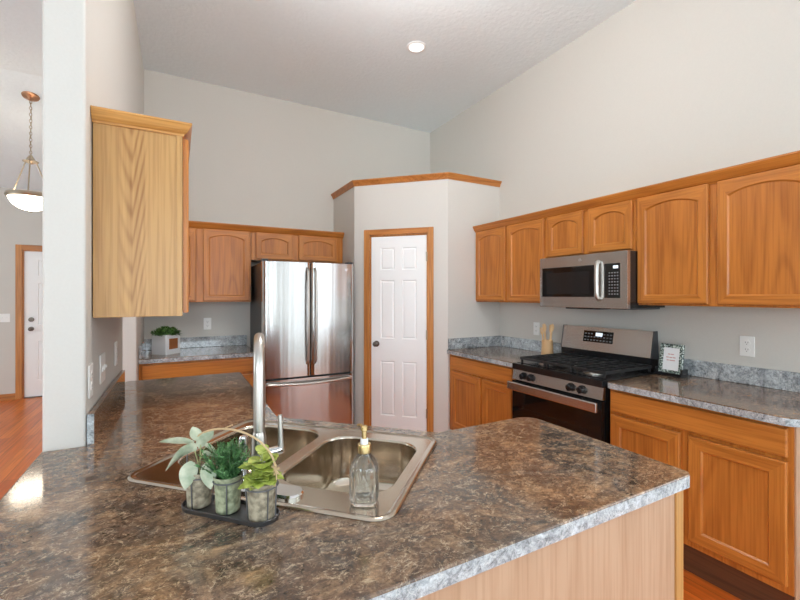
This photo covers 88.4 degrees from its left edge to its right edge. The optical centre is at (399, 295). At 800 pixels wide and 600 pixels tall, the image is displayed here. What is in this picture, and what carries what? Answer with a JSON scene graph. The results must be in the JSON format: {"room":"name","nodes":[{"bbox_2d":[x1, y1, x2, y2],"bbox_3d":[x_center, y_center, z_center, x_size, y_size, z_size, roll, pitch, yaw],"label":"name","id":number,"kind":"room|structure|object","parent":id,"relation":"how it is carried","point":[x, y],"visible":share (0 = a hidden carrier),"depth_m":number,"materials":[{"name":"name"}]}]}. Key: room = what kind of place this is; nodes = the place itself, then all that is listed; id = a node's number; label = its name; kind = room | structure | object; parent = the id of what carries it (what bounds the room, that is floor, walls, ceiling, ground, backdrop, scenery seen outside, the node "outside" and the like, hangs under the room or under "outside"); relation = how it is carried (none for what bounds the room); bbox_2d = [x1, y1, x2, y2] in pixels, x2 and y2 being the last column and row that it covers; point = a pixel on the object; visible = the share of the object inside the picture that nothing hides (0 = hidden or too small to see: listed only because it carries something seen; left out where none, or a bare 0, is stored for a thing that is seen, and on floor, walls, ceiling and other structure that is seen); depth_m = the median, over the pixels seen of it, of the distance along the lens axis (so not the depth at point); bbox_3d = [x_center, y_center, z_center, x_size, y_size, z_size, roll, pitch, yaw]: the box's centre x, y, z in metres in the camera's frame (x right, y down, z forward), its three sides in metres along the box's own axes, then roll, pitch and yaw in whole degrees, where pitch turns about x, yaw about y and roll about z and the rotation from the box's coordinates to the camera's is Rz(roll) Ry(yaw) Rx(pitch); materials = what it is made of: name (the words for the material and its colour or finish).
{"room":"kitchen","nodes":[
{"label":"kitchen","id":0,"kind":"room"},
{"bbox_2d":[0,187,41,393],"bbox_3d":[-6.033,-0.050,5.270,4.813,2.960,0.115,0,0,-28],"label":"wall","id":1,"kind":"structure","parent":0,"point":[19,226],"depth_m":5.59,"materials":[{"name":"beige paint"}]},
{"bbox_2d":[0,314,9,321],"bbox_3d":[-5.356,0.302,5.562,0.116,0.115,0.015,0,0,-28],"label":"light switch","id":2,"kind":"object","parent":1,"relation":"attached to","point":[3,317],"visible":1,"depth_m":5.57,"materials":[{"name":"white plastic"}]},
{"bbox_2d":[0,393,14,400],"bbox_3d":[-6.687,1.377,4.843,3.255,0.085,0.013,0,0,-28],"label":"baseboard","id":3,"kind":"structure","parent":1,"relation":"attached to","point":[3,397],"depth_m":5.58,"materials":[{"name":"brown wood"}]},
{"bbox_2d":[15,244,41,399],"bbox_3d":[-4.802,0.360,5.904,1.070,2.120,0.143,0,0,-28],"label":"door","id":4,"kind":"structure","parent":1,"relation":"in","point":[28,258],"depth_m":5.70,"materials":[{"name":"white wood"}]},
{"bbox_2d":[42,0,143,451],"bbox_3d":[-1.915,-0.340,2.843,0.115,3.520,3.375,0,0,-28],"label":"wall","id":5,"kind":"structure","parent":0,"point":[91,49],"depth_m":1.37,"materials":[{"name":"white paint"}]},
{"bbox_2d":[88,363,92,398],"bbox_3d":[-1.089,0.300,1.449,0.008,0.115,0.070,0,0,-28],"label":"wall outlet","id":6,"kind":"object","parent":5,"relation":"attached to","point":[90,367],"visible":1,"depth_m":1.43,"materials":[{"name":"white plastic"}]},
{"bbox_2d":[99,352,106,383],"bbox_3d":[-1.211,0.295,1.681,0.015,0.115,0.116,0,0,-28],"label":"light switch","id":7,"kind":"object","parent":5,"relation":"attached to","point":[102,366],"visible":1,"depth_m":1.66,"materials":[{"name":"white plastic"}]},
{"bbox_2d":[87,370,124,444],"bbox_3d":[-1.278,0.455,1.814,0.020,0.102,0.952,0,0,-28],"label":"backsplash","id":8,"kind":"structure","parent":5,"relation":"attached to","point":[99,414],"depth_m":1.60,"materials":[{"name":"brown stone"}]},
{"bbox_2d":[114,341,117,365],"bbox_3d":[-1.414,0.288,2.049,0.008,0.115,0.070,0,0,-28],"label":"wall outlet","id":9,"kind":"object","parent":5,"relation":"attached to","point":[115,343],"visible":1,"depth_m":2.02,"materials":[{"name":"white plastic"}]},
{"bbox_2d":[90,105,191,317],"bbox_3d":[-1.173,-0.296,1.935,0.321,0.752,0.926,0,0,-28],"label":"upper cabinet","id":10,"kind":"object","parent":5,"relation":"attached to","point":[141,162],"visible":1,"depth_m":1.55,"materials":[{"name":"brown wood"}]},
{"bbox_2d":[139,339,145,358],"bbox_3d":[-2.210,0.455,3.532,0.019,0.102,0.596,0,0,-28],"label":"backsplash","id":11,"kind":"structure","parent":5,"relation":"attached to","point":[142,348],"depth_m":3.37,"materials":[{"name":"grey stone"}]},
{"bbox_2d":[144,69,429,346],"bbox_3d":[-1.020,-0.340,4.608,3.142,3.520,0.115,0,0,-28],"label":"wall","id":12,"kind":"structure","parent":0,"point":[255,159],"depth_m":4.31,"materials":[{"name":"beige paint"}]},
{"bbox_2d":[146,335,246,349],"bbox_3d":[-1.971,0.455,4.013,0.896,0.102,0.019,0,0,-28],"label":"backsplash","id":13,"kind":"structure","parent":12,"relation":"attached to","point":[210,341],"depth_m":4.06,"materials":[{"name":"grey stone"}]},
{"bbox_2d":[204,318,210,329],"bbox_3d":[-1.902,0.278,4.060,0.070,0.115,0.008,0,0,-28],"label":"wall outlet","id":14,"kind":"object","parent":12,"relation":"attached to","point":[207,321],"visible":1,"depth_m":4.06,"materials":[{"name":"white plastic"}]},
{"bbox_2d":[189,227,250,301],"bbox_3d":[-1.899,-0.282,3.877,0.895,0.685,0.327,0,0,-28],"label":"upper cabinet","id":15,"kind":"object","parent":12,"relation":"attached to","point":[219,260],"visible":0.57,"depth_m":3.82,"materials":[{"name":"brown wood"}]},
{"bbox_2d":[189,221,343,238],"bbox_3d":[-1.409,-0.639,3.957,1.832,0.064,0.048,0,0,-28],"label":"crown molding","id":16,"kind":"structure","parent":15,"relation":"attached to","point":[192,224],"depth_m":3.99,"materials":[{"name":"brown wood"}]},
{"bbox_2d":[251,232,342,263],"bbox_3d":[-1.093,-0.485,4.314,0.932,0.280,0.327,0,0,-28],"label":"upper cabinet","id":17,"kind":"object","parent":12,"relation":"attached to","point":[270,246],"visible":0.94,"depth_m":4.17,"materials":[{"name":"brown wood"}]},
{"bbox_2d":[0,0,635,190],"bbox_3d":[-1.000,-1.837,-0.599,8.470,0.825,15.300,0,0,-28],"label":"ceiling","id":18,"kind":"structure","parent":0,"point":[350,57],"depth_m":3.49,"materials":[{"name":"white paint"}]},
{"bbox_2d":[4,91,41,212],"bbox_3d":[-3.725,-1.431,4.146,0.394,1.198,0.394,0,0,-28],"label":"pendant light","id":19,"kind":"object","parent":18,"relation":"hanging from","point":[30,201],"visible":0.93,"depth_m":4.07,"materials":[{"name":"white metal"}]},
{"bbox_2d":[407,41,425,52],"bbox_3d":[0.139,-2.096,3.470,0.164,0.008,0.164,0,0,-28],"label":"recessed light","id":20,"kind":"object","parent":18,"relation":"in","point":[415,46],"visible":1,"depth_m":3.47,"materials":[{"name":"white paint"}]},
{"bbox_2d":[0,397,740,599],"bbox_3d":[-1.508,1.460,3.277,5.670,0.080,8.100,0,0,-28],"label":"floor","id":21,"kind":"structure","parent":0,"point":[20,419],"depth_m":3.79,"materials":[{"name":"brown wood"}]},
{"bbox_2d":[139,357,252,386],"bbox_3d":[-1.826,0.982,3.747,0.900,0.877,0.625,0,0,-28],"label":"base cabinet","id":22,"kind":"object","parent":21,"relation":"on","point":[244,365],"visible":0.05,"depth_m":3.46,"materials":[{"name":"brown wood"}]},
{"bbox_2d":[138,335,252,363],"bbox_3d":[-1.825,0.473,3.744,0.898,0.139,0.633,0,0,-28],"label":"countertop","id":23,"kind":"structure","parent":22,"relation":"on","point":[233,346],"depth_m":3.79,"materials":[{"name":"grey stone"}]},
{"bbox_2d":[150,326,181,354],"bbox_3d":[-2.038,0.385,3.580,0.248,0.242,0.252,0,0,17],"label":"planter","id":24,"kind":"object","parent":23,"relation":"on","point":[166,339],"visible":1,"depth_m":3.52,"materials":[{"name":"white ceramic"}]},
{"bbox_2d":[250,258,352,423],"bbox_3d":[-0.975,0.537,4.057,0.848,1.725,0.797,0,0,-28],"label":"refrigerator","id":25,"kind":"object","parent":21,"relation":"on","point":[303,311],"visible":0.91,"depth_m":3.76,"materials":[{"name":"silver metal"}]},
{"bbox_2d":[450,354,513,429],"bbox_3d":[0.934,0.982,3.631,0.632,0.877,0.860,0,0,-28],"label":"base cabinet","id":26,"kind":"object","parent":21,"relation":"on","point":[479,393],"visible":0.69,"depth_m":3.48,"materials":[{"name":"brown wood"}]},
{"bbox_2d":[447,336,560,366],"bbox_3d":[0.928,0.473,3.630,0.646,0.139,0.856,0,0,-28],"label":"countertop","id":27,"kind":"structure","parent":26,"relation":"on","point":[500,350],"depth_m":3.79,"materials":[{"name":"grey stone"}]},
{"bbox_2d":[541,340,552,354],"bbox_3d":[1.241,0.440,3.465,0.100,0.131,0.100,0,0,-28],"label":"utensil crock","id":28,"kind":"object","parent":27,"relation":"on","point":[546,345],"visible":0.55,"depth_m":3.43,"materials":[{"name":"brown wood"}]},
{"bbox_2d":[542,324,545,339],"bbox_3d":[1.214,0.366,3.461,0.032,0.251,0.020,0,0,24],"label":"wooden utensil","id":29,"kind":"object","parent":28,"relation":"in","point":[543,325],"visible":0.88,"depth_m":3.46,"materials":[{"name":"brown wood"}]},
{"bbox_2d":[549,325,552,340],"bbox_3d":[1.253,0.367,3.428,0.012,0.251,0.058,0,0,-20],"label":"wooden utensil","id":30,"kind":"object","parent":28,"relation":"in","point":[550,326],"visible":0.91,"depth_m":3.42,"materials":[{"name":"brown wood"}]},
{"bbox_2d":[416,490,682,599],"bbox_3d":[-0.407,0.982,1.774,1.576,0.876,2.212,0,0,-28],"label":"base cabinet","id":31,"kind":"object","parent":21,"relation":"on","point":[637,554],"visible":0.02,"depth_m":1.02,"materials":[{"name":"brown wood"}]},
{"bbox_2d":[0,370,689,599],"bbox_3d":[-0.438,0.473,1.774,1.696,0.140,2.273,0,0,-28],"label":"countertop","id":32,"kind":"structure","parent":31,"relation":"on","point":[73,526],"depth_m":0.95,"materials":[{"name":"brown stone"}]},
{"bbox_2d":[181,424,279,526],"bbox_3d":[-0.394,0.402,0.959,0.268,0.208,0.077,0,0,18],"label":"carrier","id":33,"kind":"object","parent":32,"relation":"on","point":[241,516],"visible":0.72,"depth_m":0.93,"materials":[{"name":"metal"}]},
{"bbox_2d":[160,427,217,509],"bbox_3d":[-0.501,0.408,0.981,0.149,0.188,0.078,0,0,-1],"label":"herb pot","id":34,"kind":"object","parent":33,"relation":"in","point":[201,489],"visible":0.87,"depth_m":0.97,"materials":[{"name":"plant"}]},
{"bbox_2d":[194,437,254,514],"bbox_3d":[-0.396,0.419,0.965,0.116,0.165,0.131,0,0,25],"label":"herb pot","id":35,"kind":"object","parent":33,"relation":"in","point":[227,462],"visible":0.98,"depth_m":0.94,"materials":[{"name":"plant"}]},
{"bbox_2d":[181,495,279,526],"bbox_3d":[-0.398,0.500,0.961,0.255,0.011,0.077,0,0,18],"label":"tray","id":36,"kind":"object","parent":33,"relation":"attached to","point":[241,516],"depth_m":0.94,"materials":[{"name":"black metal"}]},
{"bbox_2d":[238,444,283,521],"bbox_3d":[-0.316,0.424,0.931,0.099,0.155,0.102,0,0,-28],"label":"herb pot","id":37,"kind":"object","parent":33,"relation":"in","point":[261,478],"visible":0.97,"depth_m":0.91,"materials":[{"name":"plant"}]},
{"bbox_2d":[241,333,303,500],"bbox_3d":[-0.346,0.302,1.123,0.250,0.399,0.188,0,0,17],"label":"faucet","id":38,"kind":"object","parent":32,"relation":"on","point":[285,492],"visible":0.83,"depth_m":1.05,"materials":[{"name":"silver metal"}]},
{"bbox_2d":[238,435,248,482],"bbox_3d":[-0.410,0.429,1.076,0.038,0.126,0.038,0,0,-28],"label":"sprayer","id":39,"kind":"object","parent":38,"relation":"on","point":[245,438],"visible":0.38,"depth_m":1.07,"materials":[{"name":"silver metal"}]},
{"bbox_2d":[127,420,436,521],"bbox_3d":[-0.316,0.585,1.288,0.784,0.173,0.572,0,0,17],"label":"sink","id":40,"kind":"object","parent":32,"relation":"in","point":[317,459],"visible":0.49,"depth_m":1.37,"materials":[{"name":"metal"}]},
{"bbox_2d":[349,423,378,506],"bbox_3d":[-0.087,0.409,1.005,0.069,0.185,0.069,0,0,2],"label":"soap dispenser","id":41,"kind":"object","parent":40,"relation":"on","point":[364,467],"visible":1,"depth_m":0.97,"materials":[{"name":"clear glass"}]},
{"bbox_2d":[349,453,378,506],"bbox_3d":[-0.087,0.438,1.005,0.069,0.126,0.069,0,0,2],"label":"bottle","id":42,"kind":"object","parent":41,"relation":"attached to","point":[364,467],"depth_m":0.97,"materials":[{"name":"clear glass"}]},
{"bbox_2d":[507,324,658,443],"bbox_3d":[1.268,0.829,2.902,0.690,1.182,0.762,0,0,-28],"label":"gas range","id":43,"kind":"object","parent":21,"relation":"on","point":[568,389],"visible":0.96,"depth_m":2.78,"materials":[{"name":"silver metal"}]},
{"bbox_2d":[512,361,653,387],"bbox_3d":[1.283,0.524,2.901,0.604,0.048,0.746,0,0,-28],"label":"cooktop","id":44,"kind":"object","parent":43,"relation":"in","point":[582,379],"depth_m":2.67,"materials":[{"name":"black metal"}]},
{"bbox_2d":[610,389,799,599],"bbox_3d":[1.704,0.982,2.211,0.632,0.877,0.832,0,0,-28],"label":"base cabinet","id":45,"kind":"object","parent":21,"relation":"on","point":[741,503],"visible":0.83,"depth_m":1.91,"materials":[{"name":"brown wood"}]},
{"bbox_2d":[608,359,799,426],"bbox_3d":[1.703,0.473,2.199,0.646,0.139,0.849,0,0,-28],"label":"countertop","id":46,"kind":"structure","parent":45,"relation":"on","point":[761,394],"depth_m":2.19,"materials":[{"name":"grey stone"}]},
{"bbox_2d":[653,343,687,377],"bbox_3d":[1.709,0.407,2.600,0.075,0.198,0.172,0,0,-25],"label":"picture frame","id":47,"kind":"object","parent":46,"relation":"on","point":[671,357],"visible":1,"depth_m":2.60,"materials":[{"name":"multicoloured"}]},
{"bbox_2d":[333,179,499,431],"bbox_3d":[0.072,0.162,4.243,1.842,2.516,0.519,0,0,16],"label":"wall","id":48,"kind":"structure","parent":0,"point":[452,207],"depth_m":3.98,"materials":[{"name":"white paint"}]},
{"bbox_2d":[364,227,433,431],"bbox_3d":[-0.011,0.384,4.020,0.704,2.072,0.157,0,0,17],"label":"door","id":49,"kind":"structure","parent":48,"relation":"in","point":[399,268],"depth_m":4.00,"materials":[{"name":"white wood"}]},
{"bbox_2d":[331,172,501,198],"bbox_3d":[0.060,-1.123,4.204,1.887,0.055,0.501,0,0,16],"label":"trim","id":50,"kind":"structure","parent":48,"relation":"attached to","point":[445,175],"depth_m":4.00,"materials":[{"name":"brown wood"}]},
{"bbox_2d":[448,336,499,349],"bbox_3d":[0.733,0.455,4.000,0.635,0.102,0.020,0,0,-28],"label":"backsplash","id":51,"kind":"structure","parent":48,"relation":"attached to","point":[486,341],"depth_m":3.98,"materials":[{"name":"grey stone"}]},
{"bbox_2d":[430,0,799,372],"bbox_3d":[3.293,-0.340,0.067,0.115,3.520,11.980,0,0,-28],"label":"wall","id":52,"kind":"structure","parent":0,"point":[658,91],"depth_m":2.83,"materials":[{"name":"beige paint"}]},
{"bbox_2d":[476,218,545,302],"bbox_3d":[1.072,-0.282,3.706,0.317,0.685,0.860,0,0,-28],"label":"upper cabinet","id":53,"kind":"object","parent":52,"relation":"attached to","point":[508,258],"visible":0.79,"depth_m":3.58,"materials":[{"name":"brown wood"}]},
{"bbox_2d":[473,150,799,232],"bbox_3d":[1.454,-0.639,2.977,0.342,0.064,2.507,0,0,-28],"label":"crown molding","id":54,"kind":"structure","parent":53,"relation":"attached to","point":[792,158],"depth_m":2.43,"materials":[{"name":"brown wood"}]},
{"bbox_2d":[500,336,560,353],"bbox_3d":[1.207,0.455,3.771,0.019,0.102,0.833,0,0,-28],"label":"backsplash","id":55,"kind":"structure","parent":52,"relation":"attached to","point":[512,342],"depth_m":3.83,"materials":[{"name":"grey stone"}]},
{"bbox_2d":[533,322,539,334],"bbox_3d":[1.238,0.300,3.730,0.008,0.115,0.070,0,0,-28],"label":"wall outlet","id":56,"kind":"object","parent":52,"relation":"attached to","point":[536,325],"visible":1,"depth_m":3.73,"materials":[{"name":"white plastic"}]},
{"bbox_2d":[546,200,635,257],"bbox_3d":[1.452,-0.455,3.006,0.317,0.340,0.730,0,0,-28],"label":"upper cabinet","id":57,"kind":"object","parent":52,"relation":"attached to","point":[611,227],"visible":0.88,"depth_m":2.87,"materials":[{"name":"brown wood"}]},
{"bbox_2d":[540,250,664,309],"bbox_3d":[1.406,-0.094,2.943,0.456,0.376,0.700,0,0,-28],"label":"microwave","id":58,"kind":"object","parent":57,"relation":"attached to","point":[606,280],"visible":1,"depth_m":2.76,"materials":[{"name":"silver metal"}]},
{"bbox_2d":[636,164,799,307],"bbox_3d":[1.834,-0.282,2.301,0.317,0.685,0.869,0,0,-28],"label":"upper cabinet","id":59,"kind":"object","parent":52,"relation":"attached to","point":[734,242],"visible":0.98,"depth_m":2.18,"materials":[{"name":"brown wood"}]},
{"bbox_2d":[683,359,799,392],"bbox_3d":[1.978,0.455,2.348,0.019,0.102,0.845,0,0,-28],"label":"backsplash","id":60,"kind":"structure","parent":52,"relation":"attached to","point":[762,377],"depth_m":2.34,"materials":[{"name":"grey stone"}]},
{"bbox_2d":[740,336,754,356],"bbox_3d":[1.985,0.290,2.352,0.008,0.115,0.070,0,0,-28],"label":"wall outlet","id":61,"kind":"object","parent":52,"relation":"attached to","point":[747,343],"visible":1,"depth_m":2.35,"materials":[{"name":"white plastic"}]},
{"bbox_2d":[743,340,749,345],"bbox_3d":[1.983,0.270,2.350,0.002,0.033,0.033,0,0,-28],"label":"socket","id":62,"kind":"object","parent":61,"relation":"attached to","point":[745,342],"depth_m":2.35,"materials":[{"name":"plastic"}]},
{"bbox_2d":[743,347,749,352],"bbox_3d":[1.983,0.310,2.350,0.002,0.033,0.033,0,0,-28],"label":"socket","id":63,"kind":"object","parent":61,"relation":"attached to","point":[745,349],"depth_m":2.35,"materials":[{"name":"plastic"}]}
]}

